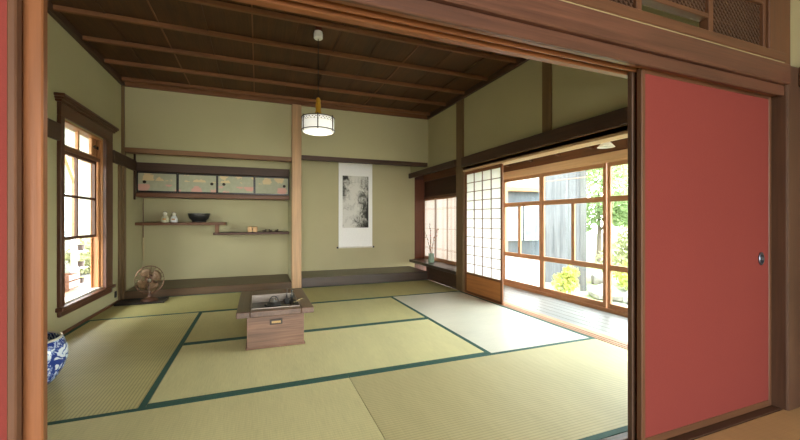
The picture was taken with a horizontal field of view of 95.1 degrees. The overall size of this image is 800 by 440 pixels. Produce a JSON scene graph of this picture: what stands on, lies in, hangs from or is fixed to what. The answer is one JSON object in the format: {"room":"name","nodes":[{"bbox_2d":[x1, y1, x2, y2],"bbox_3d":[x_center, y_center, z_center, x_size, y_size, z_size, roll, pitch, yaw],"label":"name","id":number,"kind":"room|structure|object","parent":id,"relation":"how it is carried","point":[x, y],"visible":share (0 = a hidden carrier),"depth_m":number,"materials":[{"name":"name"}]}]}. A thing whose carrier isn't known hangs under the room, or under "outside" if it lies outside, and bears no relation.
{"room":"traditional dwelling","nodes":[
{"label":"traditional dwelling","id":0,"kind":"room"},
{"bbox_2d":[65,269,89,288],"bbox_3d":[-20.296,1.525,2.854,32.220,0.150,48.000,0,0,-21],"label":"yard","id":1,"kind":"structure","parent":0,"point":[87,275],"depth_m":9.00,"materials":[{"name":"white"}]},
{"bbox_2d":[65,128,89,271],"bbox_3d":[-8.546,-0.725,8.484,1.200,4.350,16.800,0,0,-21],"label":"house","id":2,"kind":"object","parent":1,"relation":"on","point":[84,168],"visible":0.1,"depth_m":11.06,"materials":[{"name":"grey tile"}]},
{"bbox_2d":[65,155,89,272],"bbox_3d":[-6.810,0.000,7.602,0.100,2.900,2.700,0,0,-21],"label":"pergola","id":3,"kind":"object","parent":1,"relation":"on","point":[70,169],"visible":0.12,"depth_m":7.69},
{"bbox_2d":[65,238,89,273],"bbox_3d":[-8.477,0.942,9.982,0.897,1.054,1.887,0,0,-21],"label":"bush","id":4,"kind":"object","parent":1,"relation":"on","point":[85,255],"visible":0.25,"depth_m":9.55,"materials":[{"name":"green plant"}]},
{"bbox_2d":[67,239,87,284],"bbox_3d":[-5.332,0.875,6.030,0.260,1.150,0.200,0,0,-21],"label":"plant stand","id":5,"kind":"object","parent":1,"relation":"on","point":[74,250],"visible":0.35,"depth_m":5.99,"materials":[{"name":"white paint"}]},
{"bbox_2d":[77,260,84,266],"bbox_3d":[-5.276,0.720,6.052,0.108,0.109,0.106,0,0,-21],"label":"flower pot","id":6,"kind":"object","parent":5,"relation":"on","point":[80,263],"visible":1,"depth_m":6.02,"materials":[{"name":"brown ceramic"}]},
{"bbox_2d":[77,244,84,250],"bbox_3d":[-5.276,0.450,6.052,0.108,0.109,0.106,0,0,-21],"label":"flower pot","id":7,"kind":"object","parent":5,"relation":"on","point":[80,247],"visible":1,"depth_m":6.02,"materials":[{"name":"brown ceramic"}]},
{"bbox_3d":[-5.060,1.345,5.524,0.240,0.210,0.360,0,0,-21],"label":"wooden crate","id":8,"kind":"object","parent":1,"relation":"on","visible":0},
{"bbox_2d":[65,286,79,292],"bbox_3d":[-5.060,1.132,5.524,0.240,0.210,0.360,0,0,-21],"label":"wooden crate","id":9,"kind":"object","parent":8,"relation":"on","point":[77,287],"visible":0.09,"depth_m":5.58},
{"bbox_2d":[65,272,79,289],"bbox_3d":[-5.060,0.919,5.524,0.240,0.210,0.360,0,0,-21],"label":"wooden crate","id":10,"kind":"object","parent":9,"relation":"on","point":[71,279],"visible":0.52,"depth_m":5.53,"materials":[{"name":"brown wood"}]},
{"bbox_2d":[47,13,141,331],"bbox_3d":[-2.935,-0.385,2.991,0.110,2.870,5.500,0,0,-21],"label":"wall","id":11,"kind":"structure","parent":0,"point":[72,71],"depth_m":3.56,"materials":[{"name":"green paint"}]},
{"bbox_2d":[47,0,124,84],"bbox_3d":[-2.687,-1.720,2.564,0.045,0.070,4.325,0,0,-21],"label":"trim","id":12,"kind":"structure","parent":11,"relation":"attached to","point":[58,17],"depth_m":3.46,"materials":[{"name":"brown wood"}]},
{"bbox_2d":[47,92,135,317],"bbox_3d":[-2.825,-0.120,2.782,0.205,1.910,4.830,0,0,-21],"label":"window","id":13,"kind":"structure","parent":11,"relation":"in","point":[100,156],"depth_m":3.84,"materials":[{"name":"brown wood"}]},
{"bbox_2d":[62,298,122,334],"bbox_3d":[-2.701,1.014,2.567,0.020,0.072,4.340,0,0,-21],"label":"baseboard","id":14,"kind":"structure","parent":11,"relation":"attached to","point":[115,302],"depth_m":3.68,"materials":[{"name":"brown wood"}]},
{"bbox_2d":[118,165,121,299],"bbox_3d":[-3.463,0.151,4.529,0.018,1.653,0.110,0,0,-21],"label":"post","id":15,"kind":"object","parent":11,"relation":"attached to","point":[119,166],"visible":1,"depth_m":4.48,"materials":[{"name":"brown wood"}]},
{"bbox_2d":[121,86,125,298],"bbox_3d":[-3.500,-0.343,4.633,0.035,2.685,0.090,0,0,-21],"label":"post","id":16,"kind":"object","parent":11,"relation":"attached to","point":[122,87],"visible":0.72,"depth_m":4.60,"materials":[{"name":"brown wood"}]},
{"bbox_2d":[231,0,774,96],"bbox_3d":[0.041,-0.738,1.249,4.180,0.152,0.130,0,0,-21],"label":"track","id":17,"kind":"object","parent":11,"relation":"attached to","point":[335,10],"visible":0.2,"depth_m":1.31,"materials":[{"name":"brown wood"}]},
{"bbox_2d":[561,0,784,62],"bbox_3d":[0.056,-0.825,1.239,4.200,0.019,0.130,0,0,-21],"label":"strip","id":18,"kind":"object","parent":17,"relation":"on","point":[561,0],"visible":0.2,"depth_m":1.59,"materials":[{"name":"brown wood"}]},
{"bbox_2d":[428,0,790,85],"bbox_3d":[0.081,-0.762,1.174,4.200,0.106,0.040,0,0,-21],"label":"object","id":19,"kind":"object","parent":11,"relation":"attached to","point":[555,15],"visible":0.86,"depth_m":1.48,"materials":[{"name":"brown wood"}]},
{"bbox_2d":[340,0,783,96],"bbox_3d":[0.077,-0.681,1.183,4.200,0.055,0.019,0,0,-21],"label":"lintel beam","id":20,"kind":"structure","parent":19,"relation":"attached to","point":[425,9],"depth_m":1.37,"materials":[{"name":"brown wood"}]},
{"bbox_2d":[565,0,785,61],"bbox_3d":[0.057,-0.858,1.235,4.200,0.047,0.138,0,0,-21],"label":"sill","id":21,"kind":"structure","parent":11,"relation":"attached to","point":[607,6],"depth_m":1.62,"materials":[{"name":"brown wood"}]},
{"bbox_2d":[609,0,765,46],"bbox_3d":[0.018,-1.129,1.219,4.115,0.503,0.044,0,0,-21],"label":"trim","id":22,"kind":"structure","parent":11,"relation":"attached to","point":[745,20],"depth_m":1.83,"materials":[{"name":"brown wood"}]},
{"bbox_2d":[136,154,290,280],"bbox_3d":[-2.683,-0.335,5.507,2.180,2.770,0.890,0,0,-21],"label":"wall","id":23,"kind":"structure","parent":0,"point":[180,251],"depth_m":5.72,"materials":[{"name":"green paint"}]},
{"bbox_2d":[134,154,288,200],"bbox_3d":[-2.779,-0.597,5.593,2.060,0.630,0.398,0,0,-21],"label":"upper cabinet","id":24,"kind":"object","parent":23,"relation":"attached to","point":[154,180],"visible":0.98,"depth_m":5.43,"materials":[{"name":"wood"}]},
{"bbox_2d":[142,198,143,260],"bbox_3d":[-3.788,0.141,5.402,0.020,0.918,0.020,0,0,-44],"label":"string","id":25,"kind":"object","parent":24,"relation":"hanging from","point":[143,198],"visible":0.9,"depth_m":5.40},
{"bbox_2d":[135,222,288,234],"bbox_3d":[-2.789,0.130,5.621,2.059,0.190,0.338,0,0,-21],"label":"shelf","id":26,"kind":"object","parent":23,"relation":"attached to","point":[216,224],"visible":1,"depth_m":5.46,"materials":[{"name":"brown wood"}]},
{"bbox_2d":[161,211,168,221],"bbox_3d":[-3.418,-0.045,5.324,0.109,0.161,0.110,0,0,-21],"label":"figurine","id":27,"kind":"object","parent":26,"relation":"on","point":[164,218],"visible":0.95,"depth_m":5.30,"materials":[{"name":"beige ceramic"}]},
{"bbox_2d":[170,212,177,221],"bbox_3d":[-3.312,-0.041,5.365,0.103,0.153,0.104,0,0,-21],"label":"figurine","id":28,"kind":"object","parent":26,"relation":"on","point":[173,218],"visible":0.97,"depth_m":5.34,"materials":[{"name":"white ceramic"}]},
{"bbox_2d":[188,213,209,221],"bbox_3d":[-3.018,-0.032,5.501,0.300,0.134,0.300,0,0,-21],"label":"bowl","id":29,"kind":"object","parent":26,"relation":"on","point":[195,217],"visible":0.96,"depth_m":5.40,"materials":[{"name":"black ceramic"}]},
{"bbox_2d":[248,226,256,231],"bbox_3d":[-2.317,0.145,5.752,0.144,0.090,0.080,0,0,-21],"label":"box","id":30,"kind":"object","parent":26,"relation":"on","point":[250,228],"visible":0.94,"depth_m":5.71,"materials":[{"name":"brown wood"}]},
{"bbox_2d":[65,280,453,296],"bbox_3d":[-0.194,1.176,1.909,6.220,0.248,10.300,0,0,-21],"label":"floor","id":31,"kind":"structure","parent":0,"point":[71,292],"depth_m":5.38,"materials":[{"name":"brown wood"}]},
{"bbox_2d":[47,312,202,421],"bbox_3d":[-2.227,1.024,2.783,1.018,0.052,2.168,0,0,-21],"label":"mat","id":32,"kind":"object","parent":31,"relation":"on","point":[112,365],"visible":0.65,"depth_m":2.53,"materials":[{"name":"green wicker"}]},
{"bbox_2d":[47,331,68,384],"bbox_3d":[-2.270,0.859,2.187,0.430,0.279,0.430,0,0,-21],"label":"porcelain brazier","id":33,"kind":"object","parent":32,"relation":"on","point":[57,345],"visible":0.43,"depth_m":2.21,"materials":[{"name":"blue ceramic"}]},
{"bbox_2d":[88,288,291,320],"bbox_3d":[-2.300,1.024,4.492,2.118,0.052,1.067,0,0,-21],"label":"mat","id":34,"kind":"object","parent":31,"relation":"on","point":[183,304],"visible":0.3,"depth_m":4.23,"materials":[{"name":"green wicker"}]},
{"bbox_2d":[114,297,168,305],"bbox_3d":[-3.122,0.987,4.441,0.500,0.020,0.280,0,0,-21],"label":"tray","id":35,"kind":"object","parent":34,"relation":"on","point":[161,299],"visible":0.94,"depth_m":4.37,"materials":[{"name":"black wood"}]},
{"bbox_2d":[134,265,163,301],"bbox_3d":[-3.060,0.768,4.470,0.301,0.432,0.197,0,0,-36],"label":"electric fan","id":36,"kind":"object","parent":35,"relation":"on","point":[149,278],"visible":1,"depth_m":4.43,"materials":[{"name":"brown metal"}]},
{"bbox_2d":[125,274,291,298],"bbox_3d":[-2.685,0.976,5.382,2.027,0.148,0.862,0,0,-21],"label":"platform","id":37,"kind":"object","parent":31,"relation":"on","point":[179,287],"visible":0.69,"depth_m":5.14,"materials":[{"name":"brown wood"}]},
{"bbox_2d":[47,375,384,439],"bbox_3d":[-1.125,1.024,1.462,2.118,0.052,1.088,0,0,-21],"label":"mat","id":38,"kind":"object","parent":31,"relation":"on","point":[330,408],"visible":1,"depth_m":1.83,"materials":[{"name":"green wicker"}]},
{"bbox_2d":[184,297,424,343],"bbox_3d":[-0.936,1.024,3.852,2.158,0.052,1.108,0,0,-21],"label":"mat","id":39,"kind":"object","parent":31,"relation":"on","point":[222,324],"visible":0.67,"depth_m":3.75,"materials":[{"name":"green wicker"}]},
{"bbox_2d":[146,318,486,406],"bbox_3d":[-0.544,1.024,2.841,2.158,0.052,1.058,0,0,-21],"label":"mat","id":40,"kind":"object","parent":31,"relation":"on","point":[199,370],"visible":0.75,"depth_m":2.64,"materials":[{"name":"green wicker"}]},
{"bbox_2d":[236,288,313,350],"bbox_3d":[-1.117,0.844,3.248,0.572,0.308,0.885,0,0,-21],"label":"box","id":41,"kind":"object","parent":40,"relation":"on","point":[283,325],"visible":0.96,"depth_m":2.90,"materials":[{"name":"brown wood"}]},
{"bbox_2d":[263,296,280,306],"bbox_3d":[-1.070,0.701,3.102,0.124,0.118,0.126,0,0,11],"label":"kettle","id":42,"kind":"object","parent":41,"relation":"on","point":[273,303],"visible":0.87,"depth_m":3.07,"materials":[{"name":"black metal"}]},
{"bbox_2d":[284,289,289,303],"bbox_3d":[-1.030,0.696,3.333,0.044,0.131,0.029,0,0,-21],"label":"shovel","id":43,"kind":"object","parent":41,"relation":"on","point":[286,300],"visible":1,"depth_m":3.32,"materials":[{"name":"metal"}]},
{"bbox_2d":[290,290,293,304],"bbox_3d":[-0.976,0.697,3.305,0.034,0.131,0.039,0,0,-21],"label":"tongs","id":44,"kind":"object","parent":41,"relation":"on","point":[291,299],"visible":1,"depth_m":3.30,"materials":[{"name":"metal"}]},
{"bbox_2d":[301,266,426,287],"bbox_3d":[-0.637,0.929,6.127,2.057,0.142,0.775,0,0,-21],"label":"platform","id":45,"kind":"object","parent":31,"relation":"on","point":[319,278],"visible":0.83,"depth_m":5.87,"materials":[{"name":"brown wood"}]},
{"bbox_2d":[302,280,457,302],"bbox_3d":[-0.324,1.024,5.258,2.116,0.052,1.067,0,0,-21],"label":"mat","id":46,"kind":"object","parent":31,"relation":"on","point":[415,287],"visible":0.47,"depth_m":5.19,"materials":[{"name":"green wicker"}]},
{"bbox_2d":[426,267,428,279],"bbox_3d":[0.480,0.892,6.174,0.060,0.215,0.065,0,0,-21],"label":"post","id":47,"kind":"object","parent":31,"relation":"on","point":[427,268],"visible":0.48,"depth_m":6.14,"materials":[{"name":"brown wood"}]},
{"bbox_2d":[348,337,627,439],"bbox_3d":[0.851,1.024,2.228,2.116,0.052,1.088,0,0,-21],"label":"mat","id":48,"kind":"object","parent":31,"relation":"on","point":[574,389],"visible":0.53,"depth_m":2.10,"materials":[{"name":"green wicker"}]},
{"bbox_2d":[391,291,590,353],"bbox_3d":[0.755,1.024,3.940,1.056,0.052,2.168,0,0,-21],"label":"mat","id":49,"kind":"object","parent":31,"relation":"on","point":[488,326],"visible":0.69,"depth_m":3.54,"materials":[{"name":"beige wicker"}]},
{"bbox_2d":[465,292,627,349],"bbox_3d":[1.534,1.023,3.609,0.150,0.054,3.220,0,0,-21],"label":"track","id":50,"kind":"object","parent":31,"relation":"on","point":[599,336],"visible":0.23,"depth_m":3.46,"materials":[{"name":"brown wood"}]},
{"bbox_2d":[465,163,502,304],"bbox_3d":[1.062,0.164,4.702,0.022,1.672,0.830,0,0,-21],"label":"door","id":51,"kind":"structure","parent":50,"relation":"on","point":[483,186],"depth_m":4.67,"materials":[{"name":"paper"}]},
{"bbox_2d":[600,405,780,439],"bbox_3d":[0.042,1.024,1.248,4.180,0.053,0.147,0,0,-21],"label":"threshold","id":52,"kind":"object","parent":31,"relation":"on","point":[698,433],"visible":0.32,"depth_m":1.77,"materials":[{"name":"brown wood"}]},
{"bbox_2d":[0,0,21,439],"bbox_3d":[-1.379,0.164,0.674,1.036,1.672,0.025,0,0,-21],"label":"door","id":53,"kind":"structure","parent":52,"relation":"on","point":[10,10],"depth_m":0.85,"materials":[{"name":"red paper"}]},
{"bbox_2d":[22,0,46,439],"bbox_3d":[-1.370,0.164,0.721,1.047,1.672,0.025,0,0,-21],"label":"post","id":54,"kind":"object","parent":52,"relation":"on","point":[34,12],"depth_m":0.89,"materials":[{"name":"brown wood"}]},
{"bbox_2d":[628,72,636,439],"bbox_3d":[1.507,0.164,1.837,1.002,1.672,0.025,0,0,-21],"label":"door","id":55,"kind":"structure","parent":52,"relation":"on","point":[632,76],"depth_m":1.65,"materials":[{"name":"brown wood"}]},
{"bbox_2d":[637,68,770,439],"bbox_3d":[1.530,0.164,1.801,1.009,1.672,0.028,0,0,-21],"label":"door","id":56,"kind":"structure","parent":52,"relation":"on","point":[704,149],"depth_m":1.76,"materials":[{"name":"red paper"}]},
{"bbox_2d":[695,407,799,439],"bbox_3d":[1.429,1.025,1.140,1.928,0.050,1.050,0,0,-21],"label":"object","id":57,"kind":"structure","parent":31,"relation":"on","point":[783,424],"depth_m":1.75,"materials":[{"name":"brown wood"}]},
{"bbox_2d":[770,66,799,410],"bbox_3d":[2.062,0.117,2.007,0.127,1.865,0.150,0,0,-21],"label":"post","id":58,"kind":"object","parent":31,"relation":"on","point":[785,110],"visible":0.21,"depth_m":1.94,"materials":[{"name":"brown wood"}]},
{"bbox_2d":[766,0,789,64],"bbox_3d":[2.025,-1.357,2.016,0.205,1.085,0.105,0,0,-21],"label":"post","id":59,"kind":"object","parent":58,"relation":"on","point":[777,11],"depth_m":1.96,"materials":[{"name":"brown wood"}]},
{"bbox_2d":[125,87,427,166],"bbox_3d":[-1.476,-1.360,5.450,4.390,0.920,0.090,0,0,-21],"label":"wall","id":60,"kind":"structure","parent":0,"point":[154,119],"depth_m":5.16,"materials":[{"name":"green paint"}]},
{"bbox_2d":[124,147,291,161],"bbox_3d":[-2.541,-0.885,5.013,2.027,0.060,0.115,0,0,-21],"label":"beam","id":61,"kind":"structure","parent":60,"relation":"attached to","point":[129,150],"depth_m":4.93,"materials":[{"name":"brown wood"}]},
{"bbox_2d":[121,81,428,119],"bbox_3d":[-1.507,-1.720,5.365,4.270,0.070,0.045,0,0,-21],"label":"trim","id":62,"kind":"structure","parent":60,"relation":"attached to","point":[127,83],"depth_m":5.17,"materials":[{"name":"brown wood"}]},
{"bbox_2d":[291,104,300,287],"bbox_3d":[-1.528,-0.343,5.392,0.136,2.685,0.140,0,0,-21],"label":"post","id":63,"kind":"object","parent":60,"relation":"attached to","point":[296,109],"visible":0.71,"depth_m":5.33,"materials":[{"name":"beige wood"}]},
{"bbox_2d":[301,155,427,166],"bbox_3d":[-0.513,-0.926,5.807,2.057,0.063,0.100,0,0,-21],"label":"beam","id":64,"kind":"structure","parent":60,"relation":"attached to","point":[303,157],"depth_m":5.73,"materials":[{"name":"brown wood"}]},
{"bbox_2d":[49,0,518,115],"bbox_3d":[-0.711,-1.748,3.312,4.270,0.065,4.450,0,0,-21],"label":"ceiling","id":65,"kind":"structure","parent":0,"point":[228,46],"depth_m":3.88,"materials":[{"name":"brown wood"}]},
{"bbox_2d":[301,26,334,135],"bbox_3d":[-0.743,-1.274,3.326,0.303,0.971,0.303,0,0,-21],"label":"pendant lamp","id":66,"kind":"object","parent":65,"relation":"hanging from","point":[317,123],"visible":1,"depth_m":3.25,"materials":[{"name":"white paper"}]},
{"bbox_2d":[301,160,414,270],"bbox_3d":[-0.800,-0.335,6.597,2.220,2.770,0.220,0,0,-21],"label":"wall","id":67,"kind":"structure","parent":0,"point":[393,192],"depth_m":6.48,"materials":[{"name":"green paint"}]},
{"bbox_2d":[337,162,373,248],"bbox_3d":[-0.783,-0.333,6.470,0.676,1.660,0.034,0,0,-21],"label":"scroll","id":68,"kind":"object","parent":67,"relation":"hanging from","point":[355,179],"visible":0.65,"depth_m":6.46,"materials":[{"name":"paper"}]},
{"bbox_2d":[343,176,367,227],"bbox_3d":[-0.783,-0.320,6.468,0.467,0.910,0.002,0,0,-21],"label":"painting","id":69,"kind":"object","parent":68,"relation":"attached to","point":[355,188],"depth_m":6.47},
{"bbox_2d":[415,180,423,258],"bbox_3d":[0.346,-0.016,7.002,0.250,1.508,0.035,0,0,-21],"label":"panel","id":70,"kind":"object","parent":67,"relation":"attached to","point":[419,184],"visible":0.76,"depth_m":6.99,"materials":[{"name":"brown wood"}]},
{"bbox_2d":[415,166,455,270],"bbox_3d":[0.750,0.025,6.212,0.349,2.050,2.000,0,0,-21],"label":"wall","id":71,"kind":"structure","parent":0,"point":[418,266],"depth_m":7.04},
{"bbox_2d":[409,258,455,274],"bbox_3d":[0.660,0.761,6.166,0.410,0.047,1.820,0,0,-21],"label":"ledge","id":72,"kind":"object","parent":71,"relation":"attached to","point":[445,267],"visible":0.58,"depth_m":6.06,"materials":[{"name":"brown wood"}]},
{"bbox_2d":[428,253,433,262],"bbox_3d":[0.542,0.658,6.345,0.104,0.158,0.104,0,0,-21],"label":"flower vase","id":73,"kind":"object","parent":72,"relation":"on","point":[431,255],"visible":1,"depth_m":6.31,"materials":[{"name":"green ceramic"}]},
{"bbox_2d":[423,226,438,250],"bbox_3d":[0.517,0.373,6.378,0.076,0.671,0.524,0,0,-28],"label":"branch","id":74,"kind":"object","parent":73,"relation":"in","point":[430,247],"visible":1,"depth_m":6.35,"materials":[{"name":"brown plant"}]},
{"bbox_2d":[424,257,455,265],"bbox_3d":[0.814,0.723,6.226,0.060,0.030,1.820,0,0,-21],"label":"track","id":75,"kind":"object","parent":72,"relation":"on","point":[442,261],"visible":0.48,"depth_m":6.33,"materials":[{"name":"brown wood"}]},
{"bbox_2d":[424,198,435,258],"bbox_3d":[0.558,0.157,6.858,0.016,1.103,0.450,0,0,-21],"label":"window","id":76,"kind":"structure","parent":75,"relation":"on","point":[429,204],"depth_m":6.87,"materials":[{"name":"paper"}]},
{"bbox_2d":[436,197,446,260],"bbox_3d":[0.738,0.157,6.444,0.016,1.103,0.450,0,0,-21],"label":"window","id":77,"kind":"structure","parent":75,"relation":"on","point":[441,203],"depth_m":6.46,"materials":[{"name":"paper"}]},
{"bbox_2d":[447,196,455,263],"bbox_3d":[0.884,0.157,6.018,0.016,1.103,0.450,0,0,-21],"label":"window","id":78,"kind":"structure","parent":75,"relation":"on","point":[451,200],"depth_m":6.08,"materials":[{"name":"paper"}]},
{"bbox_2d":[429,267,455,288],"bbox_3d":[0.661,0.892,5.700,0.025,0.215,0.950,0,0,-21],"label":"panel","id":79,"kind":"object","parent":72,"relation":"attached to","point":[445,278],"visible":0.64,"depth_m":5.64,"materials":[{"name":"brown wood"}]},
{"bbox_2d":[423,167,455,181],"bbox_3d":[0.814,-0.797,6.226,0.070,0.125,1.820,0,0,-21],"label":"track","id":80,"kind":"object","parent":71,"relation":"attached to","point":[451,171],"visible":0.48,"depth_m":6.40,"materials":[{"name":"brown wood"}]},
{"bbox_2d":[424,175,455,196],"bbox_3d":[0.818,-0.585,6.227,0.042,0.308,1.828,0,0,-21],"label":"panel","id":81,"kind":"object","parent":71,"relation":"attached to","point":[446,185],"depth_m":6.42,"materials":[{"name":"brown wood"}]},
{"bbox_2d":[424,193,455,199],"bbox_3d":[0.814,-0.415,6.226,0.070,0.040,1.820,0,0,-21],"label":"track","id":82,"kind":"object","parent":71,"relation":"attached to","point":[453,194],"visible":0.48,"depth_m":6.41,"materials":[{"name":"brown wood"}]},
{"bbox_2d":[506,182,507,251],"bbox_3d":[1.286,-0.025,5.637,0.845,2.150,0.080,0,0,-21],"label":"wall","id":83,"kind":"structure","parent":0,"point":[506,182],"depth_m":5.75,"materials":[{"name":"white paint"}]},
{"bbox_2d":[503,173,541,290],"bbox_3d":[1.772,0.168,5.332,0.028,1.594,0.828,0,0,-21],"label":"window","id":84,"kind":"structure","parent":83,"relation":"in","point":[524,270],"depth_m":5.35,"materials":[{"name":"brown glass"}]},
{"bbox_2d":[503,158,627,179],"bbox_3d":[2.705,-0.637,2.953,0.070,0.016,5.950,0,0,-21],"label":"track","id":85,"kind":"object","parent":84,"relation":"on","point":[622,158],"visible":0.17,"depth_m":4.45,"materials":[{"name":"brown wood"}]},
{"bbox_2d":[503,282,627,316],"bbox_3d":[2.705,1.008,2.953,0.080,0.085,5.950,0,0,-21],"label":"sill","id":86,"kind":"structure","parent":83,"relation":"attached to","point":[616,312],"depth_m":4.45,"materials":[{"name":"brown wood"}]},
{"bbox_2d":[503,149,627,178],"bbox_3d":[2.703,-0.690,2.952,0.085,0.090,5.950,0,0,-21],"label":"beam","id":87,"kind":"structure","parent":83,"relation":"attached to","point":[619,154],"depth_m":4.44,"materials":[{"name":"brown wood"}]},
{"bbox_2d":[503,138,627,172],"bbox_3d":[2.710,-0.797,2.955,0.070,0.125,5.950,0,0,-21],"label":"plate","id":88,"kind":"object","parent":83,"relation":"attached to","point":[621,144],"visible":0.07,"depth_m":4.50,"materials":[{"name":"brown wood"}]},
{"bbox_2d":[541,163,606,307],"bbox_3d":[2.099,0.168,4.488,0.028,1.594,0.983,0,0,-21],"label":"window","id":89,"kind":"structure","parent":83,"relation":"in","point":[603,199],"depth_m":4.44,"materials":[{"name":"brown wood"}]},
{"bbox_2d":[607,159,627,312],"bbox_3d":[2.460,0.168,3.558,0.028,1.594,0.983,0,0,-21],"label":"window","id":90,"kind":"structure","parent":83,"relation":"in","point":[610,198],"depth_m":3.98,"materials":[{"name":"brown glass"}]},
{"bbox_2d":[504,145,593,166],"bbox_3d":[2.409,-0.946,2.865,1.025,0.339,6.000,0,0,-21],"label":"ceiling","id":91,"kind":"structure","parent":0,"point":[589,147],"depth_m":4.63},
{"bbox_2d":[597,142,614,148],"bbox_3d":[1.981,-0.812,3.520,0.156,0.225,0.156,0,0,-21],"label":"lamp","id":92,"kind":"object","parent":91,"relation":"hanging from","point":[606,145],"visible":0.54,"depth_m":3.50,"materials":[{"name":"white glass"}]},
{"bbox_2d":[411,5,698,172],"bbox_3d":[1.174,-1.330,4.494,0.100,0.980,5.130,0,0,-21],"label":"wall","id":93,"kind":"structure","parent":0,"point":[508,109],"depth_m":3.98,"materials":[{"name":"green paint"}]},
{"bbox_2d":[409,160,455,178],"bbox_3d":[0.491,-0.820,6.047,0.050,0.090,1.720,0,0,-21],"label":"rail","id":94,"kind":"object","parent":93,"relation":"attached to","point":[450,164],"visible":0.96,"depth_m":5.86,"materials":[{"name":"brown wood"}]},
{"bbox_2d":[456,99,464,291],"bbox_3d":[0.893,-0.343,5.184,0.125,2.685,0.180,0,0,-21],"label":"post","id":95,"kind":"object","parent":93,"relation":"attached to","point":[460,175],"visible":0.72,"depth_m":5.13,"materials":[{"name":"brown wood"}]},
{"bbox_2d":[427,57,529,118],"bbox_3d":[1.252,-1.720,4.092,0.045,0.070,4.325,0,0,-21],"label":"trim","id":96,"kind":"structure","parent":93,"relation":"attached to","point":[519,61],"depth_m":4.62,"materials":[{"name":"brown wood"}]},
{"bbox_2d":[461,107,627,166],"bbox_3d":[1.450,-0.800,3.576,0.050,0.130,3.220,0,0,-21],"label":"rail","id":97,"kind":"object","parent":93,"relation":"attached to","point":[617,118],"visible":0.58,"depth_m":3.45,"materials":[{"name":"brown wood"}]},
{"bbox_2d":[463,124,627,171],"bbox_3d":[1.520,-0.752,3.603,0.140,0.175,3.220,0,0,-21],"label":"track","id":98,"kind":"object","parent":93,"relation":"attached to","point":[621,132],"visible":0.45,"depth_m":3.46,"materials":[{"name":"dark timber"}]},
{"bbox_2d":[542,62,551,132],"bbox_3d":[1.451,-1.278,3.614,0.020,0.815,0.120,0,0,-21],"label":"post","id":99,"kind":"object","parent":93,"relation":"attached to","point":[546,67],"visible":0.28,"depth_m":3.61,"materials":[{"name":"brown wood"}]},
{"bbox_2d":[503,285,627,341],"bbox_3d":[2.334,1.027,2.809,0.754,0.046,5.950,0,0,-21],"label":"floor","id":100,"kind":"structure","parent":0,"point":[606,323],"depth_m":3.97,"materials":[{"name":"beige wood"}]},
{"bbox_2d":[552,233,627,306],"bbox_3d":[13.939,1.500,16.133,30.340,0.200,48.000,0,0,-21],"label":"garden","id":101,"kind":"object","parent":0,"point":[591,237],"depth_m":10.35,"materials":[{"name":"white"}]},
{"bbox_2d":[508,178,538,255],"bbox_3d":[2.173,-0.100,12.373,2.000,3.000,6.300,0,0,-21],"label":"house","id":102,"kind":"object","parent":101,"relation":"on","point":[527,190],"visible":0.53,"depth_m":9.75,"materials":[{"name":"grey tile"}]},
{"bbox_2d":[545,170,586,290],"bbox_3d":[3.612,-0.050,7.916,1.400,2.900,1.950,0,0,24],"label":"garden shed","id":103,"kind":"object","parent":101,"relation":"on","point":[557,217],"visible":0.44,"depth_m":7.37,"materials":[{"name":"grey metal"}]},
{"bbox_2d":[551,265,580,293],"bbox_3d":[3.035,1.107,6.715,0.513,0.625,0.508,0,0,-21],"label":"bush","id":104,"kind":"object","parent":101,"relation":"on","point":[570,273],"visible":0.95,"depth_m":6.63,"materials":[{"name":"yellow plant"}]},
{"bbox_2d":[545,172,627,181],"bbox_3d":[3.277,0.330,5.379,0.044,2.140,3.244,0,0,-21],"label":"pole","id":105,"kind":"object","parent":101,"relation":"on","point":[624,172],"visible":0.17,"depth_m":6.02,"materials":[{"name":"metal"}]},
{"bbox_2d":[587,284,622,301],"bbox_3d":[3.653,1.259,6.519,0.433,0.281,0.621,0,0,12],"label":"rock","id":106,"kind":"object","parent":101,"relation":"on","point":[596,291],"visible":0.66,"depth_m":6.38,"materials":[{"name":"stone"}]},
{"bbox_2d":[591,271,618,285],"bbox_3d":[4.551,1.270,8.009,0.649,0.261,0.550,0,0,-21],"label":"rock","id":107,"kind":"object","parent":101,"relation":"on","point":[597,277],"visible":0.5,"depth_m":7.93,"materials":[{"name":"stone"}]},
{"bbox_2d":[587,164,627,261],"bbox_3d":[6.632,-0.554,12.155,2.293,3.927,2.422,0,0,-21],"label":"tree","id":108,"kind":"object","parent":101,"relation":"on","point":[621,207],"visible":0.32,"depth_m":11.88,"materials":[{"name":"green plant"}]},
{"bbox_2d":[593,226,627,277],"bbox_3d":[5.252,0.733,8.693,1.066,1.345,1.085,0,0,-21],"label":"bush","id":109,"kind":"object","parent":101,"relation":"on","point":[622,254],"visible":0.37,"depth_m":8.63,"materials":[{"name":"green plant"}]},
{"bbox_2d":[601,164,627,225],"bbox_3d":[9.383,-0.796,14.555,2.487,4.411,2.458,0,0,-14],"label":"tree","id":110,"kind":"object","parent":101,"relation":"on","point":[624,174],"visible":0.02,"depth_m":14.51,"materials":[{"name":"green plant"}]},
{"bbox_2d":[612,261,627,289],"bbox_3d":[4.600,1.094,7.198,0.848,0.620,0.718,0,0,-21],"label":"bush","id":111,"kind":"object","parent":101,"relation":"on","point":[621,283],"visible":0.14,"depth_m":7.20,"materials":[{"name":"yellow plant"}]},
{"bbox_2d":[625,290,627,302],"bbox_3d":[4.010,1.235,5.963,0.549,0.331,0.550,0,0,16],"label":"rock","id":112,"kind":"object","parent":101,"relation":"on","point":[626,294],"visible":0.03,"depth_m":6.08,"materials":[{"name":"stone"}]},
{"bbox_2d":[790,0,799,67],"bbox_3d":[2.908,-0.400,0.163,0.100,2.900,4.200,0,0,-21],"label":"wall","id":113,"kind":"structure","parent":0,"point":[794,4],"depth_m":1.99,"materials":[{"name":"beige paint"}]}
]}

